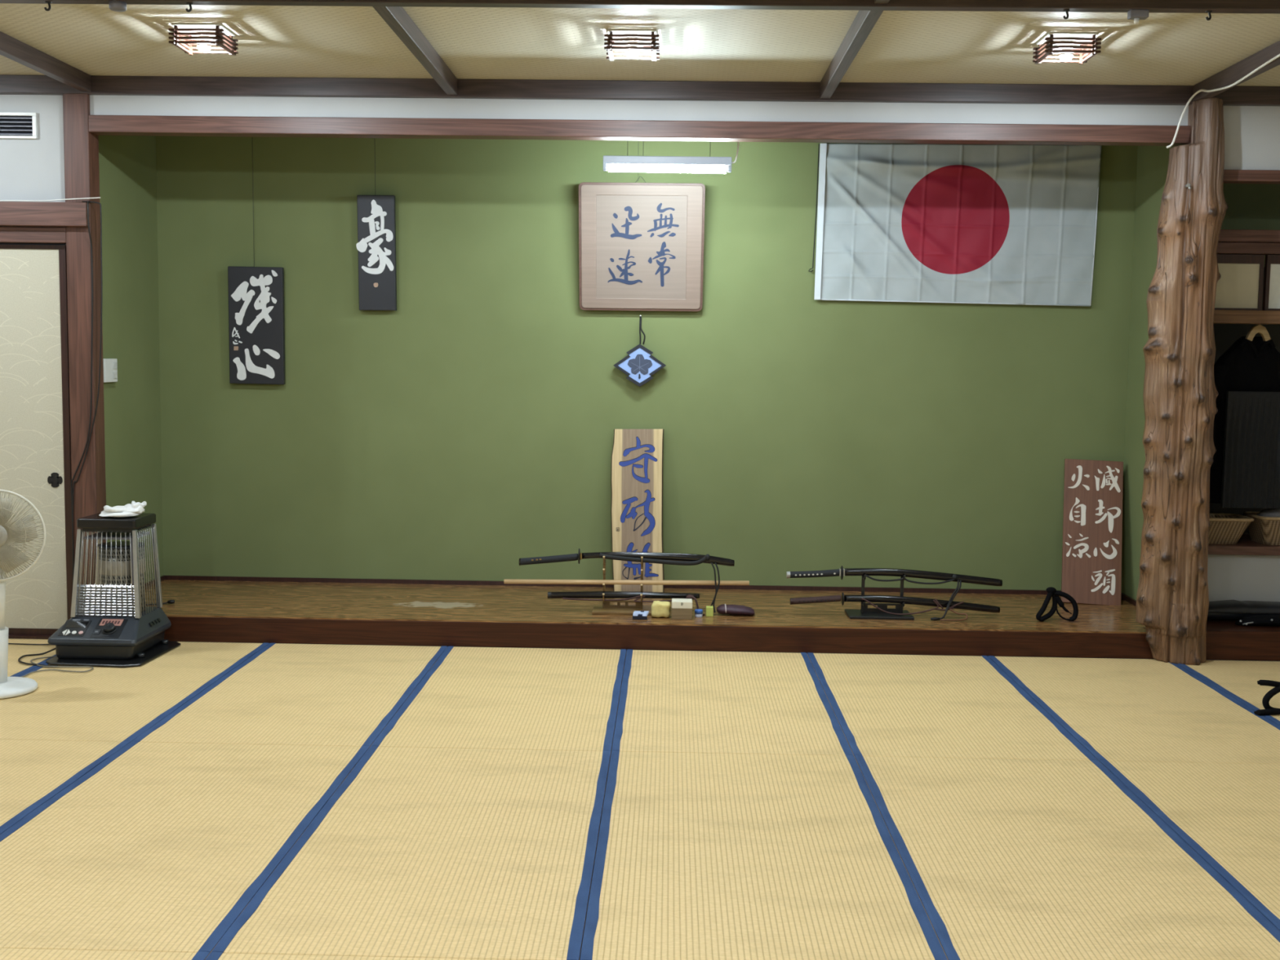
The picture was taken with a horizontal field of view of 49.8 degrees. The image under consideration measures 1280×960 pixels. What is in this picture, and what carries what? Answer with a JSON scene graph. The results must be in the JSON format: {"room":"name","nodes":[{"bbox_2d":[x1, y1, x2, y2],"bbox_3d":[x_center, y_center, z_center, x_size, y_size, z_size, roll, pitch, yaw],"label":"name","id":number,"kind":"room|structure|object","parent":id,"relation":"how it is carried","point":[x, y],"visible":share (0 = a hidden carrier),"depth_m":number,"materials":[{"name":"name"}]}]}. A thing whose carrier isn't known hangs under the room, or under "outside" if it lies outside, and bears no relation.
{"room":"martial arts dojo","nodes":[
{"label":"martial arts dojo","id":0,"kind":"room"},
{"bbox_2d":[8,634,51,639],"bbox_3d":[-4.109,0.802,7.066,2.510,0.062,0.120,1,5,1],"label":"trim","id":1,"kind":"structure","parent":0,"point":[10,636],"depth_m":6.98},
{"bbox_2d":[98,135,163,582],"bbox_3d":[-2.823,-0.670,7.453,0.100,2.860,0.966,1,5,1],"label":"wall","id":2,"kind":"structure","parent":0,"point":[126,163],"depth_m":7.52,"materials":[{"name":"green paint"}]},
{"bbox_2d":[62,93,106,607],"bbox_3d":[-2.774,-0.551,6.914,0.125,2.720,0.125,1,5,1],"label":"trim","id":3,"kind":"structure","parent":2,"relation":"attached to","point":[81,146],"depth_m":6.85,"materials":[{"name":"wood"}]},
{"bbox_2d":[102,358,117,382],"bbox_3d":[-2.765,-0.571,7.196,0.029,0.122,0.160,1,5,1],"label":"light switch","id":4,"kind":"object","parent":2,"relation":"attached to","point":[110,365],"visible":0.94,"depth_m":7.18,"materials":[{"name":"white plastic"}]},
{"bbox_2d":[145,575,164,587],"bbox_3d":[-2.783,0.611,7.558,0.014,0.024,0.952,1,5,1],"label":"baseboard","id":5,"kind":"structure","parent":2,"relation":"attached to","point":[162,577],"depth_m":7.86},
{"bbox_2d":[164,616,1153,658],"bbox_3d":[-0.077,0.782,6.972,5.305,0.126,0.118,1,5,1],"label":"trim","id":6,"kind":"structure","parent":2,"relation":"attached to","point":[215,629],"depth_m":6.91,"materials":[{"name":"wood"}]},
{"bbox_2d":[0,3,1279,86],"bbox_3d":[-0.579,-1.568,2.229,9.700,0.050,9.060,1,5,1],"label":"ceiling","id":7,"kind":"structure","parent":0,"point":[721,45],"depth_m":5.88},
{"bbox_2d":[168,22,238,55],"bbox_3d":[-1.807,-1.822,5.719,0.224,0.092,0.224,1,5,1],"label":"ceiling lamp","id":8,"kind":"object","parent":7,"relation":"attached to","point":[209,34],"visible":1,"depth_m":5.64,"materials":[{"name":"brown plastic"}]},
{"bbox_2d":[198,31,209,36],"bbox_3d":[-1.806,-1.847,5.716,0.044,0.033,0.044,1,5,1],"label":"bulb","id":9,"kind":"object","parent":8,"relation":"attached to","point":[198,31],"depth_m":5.70,"materials":[{"name":"glass"}]},
{"bbox_2d":[604,28,659,61],"bbox_3d":[-0.032,-1.798,5.721,0.224,0.092,0.224,1,5,1],"label":"ceiling lamp","id":10,"kind":"object","parent":7,"relation":"attached to","point":[636,41],"visible":1,"depth_m":5.63,"materials":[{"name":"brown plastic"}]},
{"bbox_2d":[0,0,1279,13],"bbox_3d":[-0.519,-1.737,4.923,9.700,0.087,0.058,1,5,1],"label":"trim","id":11,"kind":"structure","parent":7,"relation":"attached to","point":[1255,6],"depth_m":4.88,"materials":[{"name":"wood"}]},
{"bbox_2d":[108,0,126,11],"bbox_3d":[-1.876,-1.702,4.958,0.060,0.029,0.060,1,5,1],"label":"ceiling sensor","id":12,"kind":"object","parent":11,"relation":"attached to","point":[113,5],"visible":1,"depth_m":4.94,"materials":[{"name":"grey plastic"}]},
{"bbox_2d":[185,2,192,12],"bbox_3d":[-1.617,-1.705,4.951,0.024,0.055,0.022,1,5,1],"label":"ceiling hook","id":13,"kind":"object","parent":11,"relation":"attached to","point":[190,4],"visible":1,"depth_m":4.95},
{"bbox_2d":[1127,8,1149,24],"bbox_3d":[1.761,-1.637,4.881,0.065,0.048,0.040,1,5,1],"label":"ceiling sensor","id":14,"kind":"object","parent":11,"relation":"attached to","point":[1135,15],"visible":1,"depth_m":4.86,"materials":[{"name":"grey plastic"}]},
{"bbox_2d":[1032,31,1101,64],"bbox_3d":[1.753,-1.770,5.673,0.224,0.092,0.224,1,5,1],"label":"ceiling lamp","id":15,"kind":"object","parent":7,"relation":"attached to","point":[1072,43],"visible":1,"depth_m":5.59,"materials":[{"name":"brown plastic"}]},
{"bbox_2d":[0,94,1279,227],"bbox_3d":[-0.482,-1.593,6.783,9.700,0.840,0.100,1,5,1],"label":"wall","id":16,"kind":"structure","parent":0,"point":[151,105],"depth_m":6.71,"materials":[{"name":"white paint"}]},
{"bbox_2d":[0,111,38,138],"bbox_3d":[-3.196,-1.743,6.782,0.470,0.126,0.018,1,5,1],"label":"air vent","id":17,"kind":"object","parent":16,"relation":"in","point":[13,125],"visible":1,"depth_m":6.78,"materials":[{"name":"white plastic"}]},
{"bbox_2d":[0,226,66,244],"bbox_3d":[-4.082,-1.231,6.885,2.510,0.075,0.123,1,5,1],"label":"trim","id":18,"kind":"structure","parent":16,"relation":"attached to","point":[8,235],"depth_m":6.80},
{"bbox_2d":[0,244,72,635],"bbox_3d":[-3.472,-0.191,6.959,1.218,1.975,0.030,1,5,1],"label":"door","id":19,"kind":"structure","parent":16,"relation":"in","point":[35,438],"depth_m":6.93,"materials":[{"name":"paper"}]},
{"bbox_2d":[0,201,89,226],"bbox_3d":[-4.021,-1.320,6.794,2.633,0.116,0.045,1,5,1],"label":"trim","id":20,"kind":"structure","parent":16,"relation":"attached to","point":[42,214],"depth_m":6.75,"materials":[{"name":"wood"}]},
{"bbox_2d":[0,196,100,201],"bbox_3d":[-3.041,-1.369,6.770,0.791,0.048,0.026,1,5,1],"label":"cable","id":21,"kind":"object","parent":20,"relation":"on","point":[100,197],"visible":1,"depth_m":6.76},
{"bbox_2d":[0,31,91,91],"bbox_3d":[-2.795,-1.535,2.243,0.050,0.078,8.982,1,5,1],"label":"trim","id":22,"kind":"structure","parent":16,"relation":"attached to","point":[11,48],"depth_m":6.21,"materials":[{"name":"wood"}]},
{"bbox_2d":[71,200,93,576],"bbox_3d":[-2.779,-0.282,6.846,0.153,2.177,0.052,1,5,1],"label":"power cable","id":23,"kind":"object","parent":16,"relation":"attached to","point":[88,202],"visible":0.91,"depth_m":6.85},
{"bbox_2d":[71,200,102,583],"bbox_3d":[-2.756,-0.285,6.869,0.198,2.179,0.015,1,5,-2],"label":"power cable","id":24,"kind":"object","parent":16,"relation":"attached to","point":[74,482],"visible":0.88,"depth_m":6.84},
{"bbox_2d":[373,6,457,94],"bbox_3d":[-1.009,-1.508,2.205,0.050,0.078,8.982,1,5,1],"label":"trim","id":25,"kind":"structure","parent":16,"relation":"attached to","point":[397,18],"depth_m":5.72,"materials":[{"name":"wood"}]},
{"bbox_2d":[88,115,1191,146],"bbox_3d":[-0.004,-1.707,6.742,5.385,0.082,0.110,1,5,1],"label":"trim","id":26,"kind":"structure","parent":16,"relation":"attached to","point":[99,125],"depth_m":6.70,"materials":[{"name":"wood"}]},
{"bbox_2d":[0,74,1279,106],"bbox_3d":[-0.479,-1.894,6.702,9.700,0.087,0.068,1,5,1],"label":"trim","id":27,"kind":"structure","parent":16,"relation":"attached to","point":[268,86],"depth_m":6.66,"materials":[{"name":"wood"}]},
{"bbox_2d":[819,0,889,98],"bbox_3d":[0.789,-1.480,2.167,0.050,0.078,8.982,1,5,1],"label":"trim","id":28,"kind":"structure","parent":16,"relation":"attached to","point":[864,21],"depth_m":5.64,"materials":[{"name":"wood"}]},
{"bbox_2d":[1166,53,1279,148],"bbox_3d":[2.553,-1.650,5.930,0.150,0.270,1.187,1,5,1],"label":"cable","id":29,"kind":"object","parent":16,"relation":"hanging from","point":[1278,55],"visible":1,"depth_m":6.32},
{"bbox_2d":[1192,40,1279,101],"bbox_3d":[2.568,-1.453,2.129,0.050,0.078,8.982,1,5,1],"label":"trim","id":30,"kind":"structure","parent":16,"relation":"attached to","point":[1230,75],"depth_m":6.07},
{"bbox_2d":[1223,169,1279,183],"bbox_3d":[3.565,-1.460,6.676,1.600,0.054,0.095,1,5,1],"label":"trim","id":31,"kind":"structure","parent":16,"relation":"attached to","point":[1230,176],"depth_m":6.64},
{"bbox_2d":[145,579,1146,633],"bbox_3d":[-0.029,0.706,7.452,5.527,0.074,1.084,1,5,1],"label":"floor","id":32,"kind":"structure","parent":0,"point":[193,598],"depth_m":7.34,"materials":[{"name":"wood"}]},
{"bbox_2d":[591,555,651,615],"bbox_3d":[-0.087,0.538,7.213,0.313,0.301,0.210,1,5,1],"label":"rack","id":33,"kind":"object","parent":32,"relation":"on","point":[606,608],"visible":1,"depth_m":7.21,"materials":[{"name":"brown wood"}]},
{"bbox_2d":[547,591,704,615],"bbox_3d":[-0.073,0.638,7.168,0.818,0.112,0.071,1,5,1],"label":"scabbard","id":34,"kind":"object","parent":33,"relation":"on","point":[581,595],"visible":0.94,"depth_m":7.18,"materials":[{"name":"black paint"}]},
{"bbox_2d":[503,579,749,585],"bbox_3d":[-0.071,0.532,7.180,1.275,0.038,0.025,1,5,1],"label":"wooden staff","id":35,"kind":"object","parent":33,"relation":"on","point":[505,581],"visible":1,"depth_m":7.17,"materials":[{"name":"brown wood"}]},
{"bbox_2d":[519,548,734,613],"bbox_3d":[-0.071,0.519,7.181,1.118,0.320,0.083,1,5,1],"label":"sword","id":36,"kind":"object","parent":33,"relation":"on","point":[670,558],"visible":1,"depth_m":7.15,"materials":[{"name":"black paint"}]},
{"bbox_2d":[610,429,663,591],"bbox_3d":[-0.013,0.172,7.837,0.312,0.922,0.180,1,5,1],"label":"plank","id":37,"kind":"object","parent":32,"relation":"on","point":[637,455],"visible":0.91,"depth_m":7.83,"materials":[{"name":"beige wood"}]},
{"bbox_2d":[632,610,648,619],"bbox_3d":[0.004,0.687,7.032,0.083,0.038,0.064,1,5,1],"label":"box","id":38,"kind":"object","parent":32,"relation":"on","point":[637,615],"visible":1,"depth_m":7.01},
{"bbox_2d":[651,600,670,617],"bbox_3d":[0.107,0.663,7.083,0.100,0.079,0.092,1,5,1],"label":"cloth bundle","id":39,"kind":"object","parent":32,"relation":"on","point":[659,609],"visible":1,"depth_m":7.04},
{"bbox_2d":[671,598,692,619],"bbox_3d":[0.214,0.660,7.063,0.105,0.092,0.099,1,5,1],"label":"wooden box","id":40,"kind":"object","parent":32,"relation":"on","point":[682,608],"visible":1,"depth_m":7.02,"materials":[{"name":"brown wood"}]},
{"bbox_2d":[694,608,702,617],"bbox_3d":[0.302,0.685,7.097,0.042,0.039,0.042,1,5,1],"label":"round tin","id":41,"kind":"object","parent":32,"relation":"on","point":[698,612],"visible":1,"depth_m":7.08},
{"bbox_2d":[706,605,713,617],"bbox_3d":[0.359,0.678,7.125,0.037,0.050,0.040,1,5,1],"label":"cube","id":42,"kind":"object","parent":32,"relation":"on","point":[709,609],"visible":1,"depth_m":7.11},
{"bbox_2d":[716,604,755,615],"bbox_3d":[0.497,0.672,7.172,0.198,0.056,0.110,1,5,1],"label":"pouch","id":43,"kind":"object","parent":32,"relation":"on","point":[735,610],"visible":1,"depth_m":7.13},
{"bbox_2d":[844,574,914,620],"bbox_3d":[1.248,0.593,7.188,0.332,0.231,0.210,1,5,1],"label":"rack","id":44,"kind":"object","parent":32,"relation":"on","point":[864,613],"visible":1,"depth_m":7.19,"materials":[{"name":"black wood"}]},
{"bbox_2d":[786,565,1002,620],"bbox_3d":[1.314,0.583,7.130,1.112,0.264,0.109,1,5,3],"label":"sword","id":45,"kind":"object","parent":44,"relation":"on","point":[842,571],"visible":1,"depth_m":7.13,"materials":[{"name":"black paint"}]},
{"bbox_2d":[790,592,999,621],"bbox_3d":[1.320,0.652,7.131,1.083,0.124,0.115,1,5,3],"label":"sword","id":46,"kind":"object","parent":44,"relation":"on","point":[868,598],"visible":1,"depth_m":7.15,"materials":[{"name":"black paint"}]},
{"bbox_2d":[1035,586,1078,621],"bbox_3d":[2.148,0.641,7.108,0.216,0.178,0.064,1,5,1],"label":"belt","id":47,"kind":"object","parent":32,"relation":"on","point":[1051,592],"visible":1,"depth_m":7.10,"materials":[{"name":"black fabric"}]},
{"bbox_2d":[1061,458,1123,605],"bbox_3d":[2.531,0.289,7.724,0.339,0.794,0.279,2,5,10],"label":"signboard","id":48,"kind":"object","parent":32,"relation":"on","point":[1092,513],"visible":1,"depth_m":7.71},
{"bbox_2d":[155,136,1137,590],"bbox_3d":[0.003,-0.672,7.904,5.750,2.860,0.060,1,5,1],"label":"wall","id":49,"kind":"structure","parent":0,"point":[464,430],"depth_m":7.89,"materials":[{"name":"green paint"}]},
{"bbox_2d":[164,575,1061,595],"bbox_3d":[-0.017,0.610,7.981,5.527,0.024,0.014,1,5,1],"label":"baseboard","id":50,"kind":"structure","parent":49,"relation":"attached to","point":[166,577],"depth_m":7.98,"materials":[{"name":"wood"}]},
{"bbox_2d":[613,315,666,386],"bbox_3d":[-0.001,-0.732,7.826,0.302,0.404,0.042,0,5,1],"label":"plaque","id":51,"kind":"object","parent":49,"relation":"attached to","point":[639,365],"visible":1,"depth_m":7.81,"materials":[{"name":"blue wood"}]},
{"bbox_2d":[808,143,1101,306],"bbox_3d":[1.758,-1.430,7.723,1.613,0.893,0.052,1,5,1],"label":"flag","id":52,"kind":"object","parent":49,"relation":"attached to","point":[956,224],"visible":0.99,"depth_m":7.74,"materials":[{"name":"fabric"}]},
{"bbox_2d":[1120,146,1174,599],"bbox_3d":[2.784,-0.585,7.339,0.063,2.860,0.956,1,5,1],"label":"wall","id":53,"kind":"structure","parent":0,"point":[1153,162],"depth_m":7.64,"materials":[{"name":"green paint"}]},
{"bbox_2d":[1120,592,1136,606],"bbox_3d":[2.728,0.692,7.446,0.014,0.028,0.942,1,5,1],"label":"baseboard","id":54,"kind":"structure","parent":53,"relation":"attached to","point":[1124,597],"depth_m":7.70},
{"bbox_2d":[1214,253,1264,310],"bbox_3d":[2.990,-1.005,7.025,0.350,0.282,0.025,1,5,1],"label":"door","id":55,"kind":"structure","parent":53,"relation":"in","point":[1239,286],"depth_m":7.02,"materials":[{"name":"paper"}]},
{"bbox_2d":[1205,626,1279,661],"bbox_3d":[3.554,0.827,6.893,1.560,0.147,0.115,1,5,1],"label":"trim","id":56,"kind":"structure","parent":53,"relation":"attached to","point":[1226,643],"depth_m":6.85,"materials":[{"name":"wood"}]},
{"bbox_2d":[1213,310,1279,324],"bbox_3d":[3.588,-0.823,7.030,1.550,0.066,0.120,1,5,1],"label":"trim","id":57,"kind":"structure","parent":53,"relation":"attached to","point":[1220,317],"depth_m":6.98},
{"bbox_2d":[1216,242,1279,255],"bbox_3d":[3.592,-1.169,7.010,1.550,0.055,0.100,1,5,1],"label":"trim","id":58,"kind":"structure","parent":53,"relation":"attached to","point":[1223,248],"depth_m":6.97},
{"bbox_2d":[1262,254,1279,311],"bbox_3d":[3.382,-0.999,7.017,0.405,0.282,0.025,1,5,1],"label":"door","id":59,"kind":"structure","parent":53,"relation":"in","point":[1271,300],"depth_m":7.02,"materials":[{"name":"paper"}]},
{"bbox_2d":[1135,97,1227,665],"bbox_3d":[2.634,-0.459,6.731,0.361,2.712,0.280,2,5,18],"label":"pillar","id":60,"kind":"structure","parent":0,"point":[1180,393],"depth_m":6.65,"materials":[{"name":"wood"}]},
{"bbox_2d":[1206,619,1279,628],"bbox_3d":[3.570,0.756,7.356,1.550,0.087,0.850,1,5,1],"label":"floor","id":61,"kind":"structure","parent":0,"point":[1210,623],"depth_m":7.00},
{"bbox_2d":[1207,600,1279,620],"bbox_3d":[3.342,0.678,7.147,1.000,0.098,0.191,1,5,1],"label":"bag","id":62,"kind":"object","parent":61,"relation":"on","point":[1224,610],"visible":0.62,"depth_m":7.08,"materials":[{"name":"black fabric"}]},
{"bbox_2d":[1235,614,1279,626],"bbox_3d":[3.338,0.714,6.994,0.642,0.054,0.123,1,5,1],"label":"bag","id":63,"kind":"object","parent":61,"relation":"on","point":[1256,620],"visible":1,"depth_m":6.96,"materials":[{"name":"black fabric"}]},
{"bbox_2d":[1207,554,1279,601],"bbox_3d":[3.571,0.580,7.260,1.550,0.376,0.030,1,5,1],"label":"wall","id":64,"kind":"structure","parent":0,"point":[1229,577],"depth_m":7.25,"materials":[{"name":"white paint"}]},
{"bbox_2d":[1209,183,1279,533],"bbox_3d":[3.598,-0.604,7.677,1.550,2.860,0.070,1,5,1],"label":"wall","id":65,"kind":"structure","parent":0,"point":[1250,206],"depth_m":7.59,"materials":[{"name":"green paint"}]},
{"bbox_2d":[1208,533,1279,555],"bbox_3d":[3.579,0.351,7.450,1.550,0.046,0.550,1,5,1],"label":"closet shelf","id":66,"kind":"object","parent":65,"relation":"attached to","point":[1244,546],"visible":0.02,"depth_m":7.19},
{"bbox_2d":[1208,512,1253,544],"bbox_3d":[3.029,0.259,7.339,0.390,0.142,0.258,1,5,1],"label":"woven basket","id":67,"kind":"object","parent":66,"relation":"on","point":[1224,528],"visible":0.54,"depth_m":7.24,"materials":[{"name":"wicker"}]},
{"bbox_2d":[1243,511,1279,545],"bbox_3d":[3.455,0.259,7.340,0.413,0.152,0.278,1,5,1],"label":"woven basket","id":68,"kind":"object","parent":66,"relation":"on","point":[1263,530],"visible":0.94,"depth_m":7.24,"materials":[{"name":"wicker"}]},
{"bbox_2d":[1257,508,1279,516],"bbox_3d":[3.413,0.187,7.342,0.238,0.081,0.174,1,5,1],"label":"folded cloth","id":69,"kind":"object","parent":68,"relation":"in","point":[1266,512],"visible":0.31,"depth_m":7.29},
{"bbox_2d":[1244,324,1270,341],"bbox_3d":[3.209,-0.802,7.131,0.121,0.168,0.091,1,5,1],"label":"hanger","id":70,"kind":"object","parent":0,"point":[1258,328],"visible":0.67,"depth_m":7.15,"materials":[{"name":"brown wood"}]},
{"bbox_2d":[1209,336,1279,503],"bbox_3d":[3.205,-0.315,7.262,0.522,0.877,0.140,1,5,1],"label":"jacket","id":71,"kind":"object","parent":70,"relation":"hanging from","point":[1246,366],"visible":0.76,"depth_m":7.19,"materials":[{"name":"black fabric"}]},
{"bbox_2d":[1220,391,1279,508],"bbox_3d":[3.230,-0.155,7.175,0.380,0.605,0.025,1,5,1],"label":"trousers","id":72,"kind":"object","parent":71,"relation":"hanging from","point":[1251,473],"visible":1,"depth_m":7.17,"materials":[{"name":"black fabric"}]},
{"bbox_3d":[-0.010,-2.023,7.290,5.690,0.060,1.046,1,5,1],"label":"ceiling","id":73,"kind":"structure","parent":0,"visible":0},
{"bbox_2d":[227,149,284,384],"bbox_3d":[-2.177,-1.305,7.822,0.317,1.522,0.062,1,5,1],"label":"signboard","id":74,"kind":"object","parent":73,"relation":"hanging from","point":[256,317],"visible":1,"depth_m":7.84,"materials":[{"name":"wood"}]},
{"bbox_2d":[355,150,396,311],"bbox_3d":[-1.488,-1.507,7.788,0.220,1.095,0.061,1,5,1],"label":"signboard","id":75,"kind":"object","parent":73,"relation":"hanging from","point":[375,246],"visible":0.99,"depth_m":7.79,"materials":[{"name":"wood"}]},
{"bbox_2d":[578,172,705,311],"bbox_3d":[0.010,-1.491,7.728,0.704,1.078,0.128,1,5,1],"label":"framed plaque","id":76,"kind":"object","parent":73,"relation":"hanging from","point":[641,245],"visible":1,"depth_m":7.72,"materials":[{"name":"brown wood"}]},
{"bbox_2d":[603,142,739,173],"bbox_3d":[0.158,-1.752,6.936,0.683,0.414,0.050,1,5,1],"label":"tube light","id":77,"kind":"object","parent":73,"relation":"hanging from","point":[627,163],"visible":0.88,"depth_m":6.93,"materials":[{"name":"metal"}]},
{"bbox_3d":[-0.618,1.321,2.505,9.700,0.064,9.100,1,5,1],"label":"floor","id":78,"kind":"structure","parent":0,"visible":0},
{"bbox_2d":[7,638,56,676],"bbox_3d":[-3.236,0.906,6.095,0.898,0.059,1.792,1,5,1],"label":"mat","id":79,"kind":"object","parent":78,"relation":"on","point":[15,668],"visible":0.29,"depth_m":6.64,"materials":[{"name":"wicker"}]},
{"bbox_2d":[8,643,48,644],"bbox_3d":[-3.047,0.800,6.834,0.642,0.030,0.042,1,5,-2],"label":"power cable","id":80,"kind":"object","parent":79,"relation":"on","point":[8,643],"visible":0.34,"depth_m":6.82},
{"bbox_2d":[17,648,57,666],"bbox_3d":[-2.816,0.823,6.470,0.193,0.060,0.319,-1,5,-17],"label":"power cable","id":81,"kind":"object","parent":79,"relation":"on","point":[51,650],"visible":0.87,"depth_m":6.52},
{"bbox_2d":[0,739,130,834],"bbox_3d":[-2.377,1.077,4.289,0.898,0.059,1.792,1,5,1],"label":"mat","id":82,"kind":"object","parent":78,"relation":"on","point":[32,772],"visible":0.87,"depth_m":4.83,"materials":[{"name":"beige wicker"}]},
{"bbox_2d":[0,947,209,959],"bbox_3d":[-1.517,1.248,2.483,0.898,0.059,1.792,1,5,1],"label":"mat","id":83,"kind":"object","parent":78,"relation":"on","point":[5,953],"visible":1,"depth_m":3.34,"materials":[{"name":"beige wicker"}]},
{"bbox_2d":[0,641,269,742],"bbox_3d":[-2.336,0.920,6.076,0.898,0.059,1.792,1,5,1],"label":"mat","id":84,"kind":"object","parent":78,"relation":"on","point":[100,704],"visible":0.66,"depth_m":5.85,"materials":[{"name":"beige wicker"}]},
{"bbox_2d":[0,489,45,698],"bbox_3d":[-2.750,0.469,5.860,0.332,0.870,0.335,5,7,40],"label":"electric fan","id":85,"kind":"object","parent":84,"relation":"on","point":[24,531],"visible":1,"depth_m":5.82,"materials":[{"name":"plastic"}]},
{"bbox_2d":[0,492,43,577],"bbox_3d":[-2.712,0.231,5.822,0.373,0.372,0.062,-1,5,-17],"label":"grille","id":86,"kind":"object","parent":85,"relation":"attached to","point":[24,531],"depth_m":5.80,"materials":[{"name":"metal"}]},
{"bbox_2d":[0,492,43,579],"bbox_3d":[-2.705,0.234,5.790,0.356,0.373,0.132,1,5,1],"label":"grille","id":87,"kind":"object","parent":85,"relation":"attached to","point":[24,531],"depth_m":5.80,"materials":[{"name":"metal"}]},
{"bbox_2d":[0,489,45,581],"bbox_3d":[-2.706,0.233,5.800,0.389,0.388,0.034,-1,5,-17],"label":"grille","id":88,"kind":"object","parent":85,"relation":"attached to","point":[24,531],"depth_m":5.80,"materials":[{"name":"plastic"}]},
{"bbox_2d":[21,656,93,676],"bbox_3d":[-2.741,0.858,6.346,0.369,0.006,0.403,-3,6,-35],"label":"power cable","id":89,"kind":"object","parent":84,"relation":"on","point":[46,656],"visible":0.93,"depth_m":6.34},
{"bbox_2d":[45,512,180,667],"bbox_3d":[-2.526,0.510,6.621,0.485,0.660,0.565,1,5,1],"label":"heater","id":90,"kind":"object","parent":84,"relation":"on","point":[120,630],"visible":1,"depth_m":6.58,"materials":[{"name":"metal"}]},
{"bbox_2d":[76,584,134,616],"bbox_3d":[-2.547,0.575,6.594,0.290,0.145,0.016,1,5,1],"label":"grille","id":91,"kind":"object","parent":90,"relation":"attached to","point":[114,606],"depth_m":6.59,"materials":[{"name":"metal"}]},
{"bbox_2d":[45,641,180,667],"bbox_3d":[-2.531,0.834,6.639,0.485,0.012,0.545,1,5,1],"label":"drip tray","id":92,"kind":"object","parent":90,"relation":"on","point":[156,649],"depth_m":6.47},
{"bbox_2d":[98,501,146,517],"bbox_3d":[-2.497,0.139,6.657,0.207,0.073,0.211,1,5,1],"label":"folded towel","id":93,"kind":"object","parent":90,"relation":"on","point":[134,508],"visible":1,"depth_m":6.60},
{"bbox_2d":[0,741,369,952],"bbox_3d":[-1.477,1.091,4.270,0.898,0.059,1.792,1,5,1],"label":"mat","id":94,"kind":"object","parent":78,"relation":"on","point":[158,846],"visible":0.94,"depth_m":4.10,"materials":[{"name":"beige wicker"}]},
{"bbox_2d":[132,643,447,746],"bbox_3d":[-1.437,0.934,6.056,0.898,0.059,1.792,1,5,1],"label":"mat","id":95,"kind":"object","parent":78,"relation":"on","point":[328,695],"visible":0.91,"depth_m":5.85,"materials":[{"name":"beige wicker"}]},
{"bbox_2d":[204,951,504,959],"bbox_3d":[-0.618,1.262,2.464,0.898,0.059,1.792,1,5,1],"label":"mat","id":96,"kind":"object","parent":78,"relation":"on","point":[213,955],"visible":1,"depth_m":3.34,"materials":[{"name":"beige wicker"}]},
{"bbox_2d":[211,746,610,959],"bbox_3d":[-0.577,1.105,4.251,0.898,0.059,1.792,1,5,1],"label":"mat","id":97,"kind":"object","parent":78,"relation":"on","point":[418,852],"visible":0.98,"depth_m":3.97,"materials":[{"name":"beige wicker"}]},
{"bbox_2d":[370,645,626,754],"bbox_3d":[-0.537,0.947,6.037,0.898,0.059,1.792,1,5,1],"label":"mat","id":98,"kind":"object","parent":78,"relation":"on","point":[496,698],"visible":0.91,"depth_m":5.84,"materials":[{"name":"beige wicker"}]},
{"bbox_2d":[611,648,853,755],"bbox_3d":[0.363,0.961,6.018,0.898,0.059,1.792,1,5,1],"label":"mat","id":99,"kind":"object","parent":78,"relation":"on","point":[670,701],"visible":0.91,"depth_m":5.81,"materials":[{"name":"beige wicker"}]},
{"bbox_2d":[579,750,947,959],"bbox_3d":[0.323,1.119,4.232,0.898,0.059,1.792,1,5,1],"label":"mat","id":100,"kind":"object","parent":78,"relation":"on","point":[700,855],"visible":1,"depth_m":3.97,"materials":[{"name":"beige wicker"}]},
{"bbox_2d":[807,652,1097,760],"bbox_3d":[1.262,0.975,5.999,0.898,0.059,1.792,1,5,1],"label":"mat","id":101,"kind":"object","parent":78,"relation":"on","point":[883,705],"visible":0.88,"depth_m":5.80,"materials":[{"name":"beige wicker"}]},
{"bbox_2d":[854,755,1279,959],"bbox_3d":[1.222,1.132,4.213,0.898,0.059,1.792,1,5,1],"label":"mat","id":102,"kind":"object","parent":78,"relation":"on","point":[1003,859],"visible":0.96,"depth_m":3.99,"materials":[{"name":"beige wicker"}]},
{"bbox_2d":[987,655,1279,764],"bbox_3d":[2.162,0.989,5.980,0.898,0.059,1.792,1,5,1],"label":"mat","id":103,"kind":"object","parent":78,"relation":"on","point":[1118,709],"visible":0.85,"depth_m":5.82,"materials":[{"name":"beige wicker"}]},
{"bbox_2d":[1098,760,1279,930],"bbox_3d":[2.122,1.146,4.194,0.898,0.059,1.792,1,5,1],"label":"mat","id":104,"kind":"object","parent":78,"relation":"on","point":[1228,814],"visible":0.91,"depth_m":4.53,"materials":[{"name":"beige wicker"}]},
{"bbox_2d":[1177,660,1279,725],"bbox_3d":[3.062,1.002,5.961,0.898,0.059,1.792,1,5,1],"label":"mat","id":105,"kind":"object","parent":78,"relation":"on","point":[1238,679],"visible":0.73,"depth_m":6.48,"materials":[{"name":"beige wicker"}]},
{"bbox_2d":[1253,680,1279,715],"bbox_3d":[2.706,0.917,5.803,0.257,0.141,0.101,1,5,1],"label":"belt","id":106,"kind":"object","parent":105,"relation":"on","point":[1268,710],"visible":1,"depth_m":5.80,"materials":[{"name":"black fabric"}]},
{"bbox_3d":[4.311,-0.100,2.770,0.100,2.940,10.300,1,5,1],"label":"wall","id":107,"kind":"structure","parent":0,"visible":0},
{"bbox_2d":[1217,229,1279,242],"bbox_3d":[3.593,-1.227,6.995,1.550,0.060,0.120,1,5,1],"label":"trim","id":108,"kind":"structure","parent":107,"relation":"attached to","point":[1225,235],"depth_m":6.95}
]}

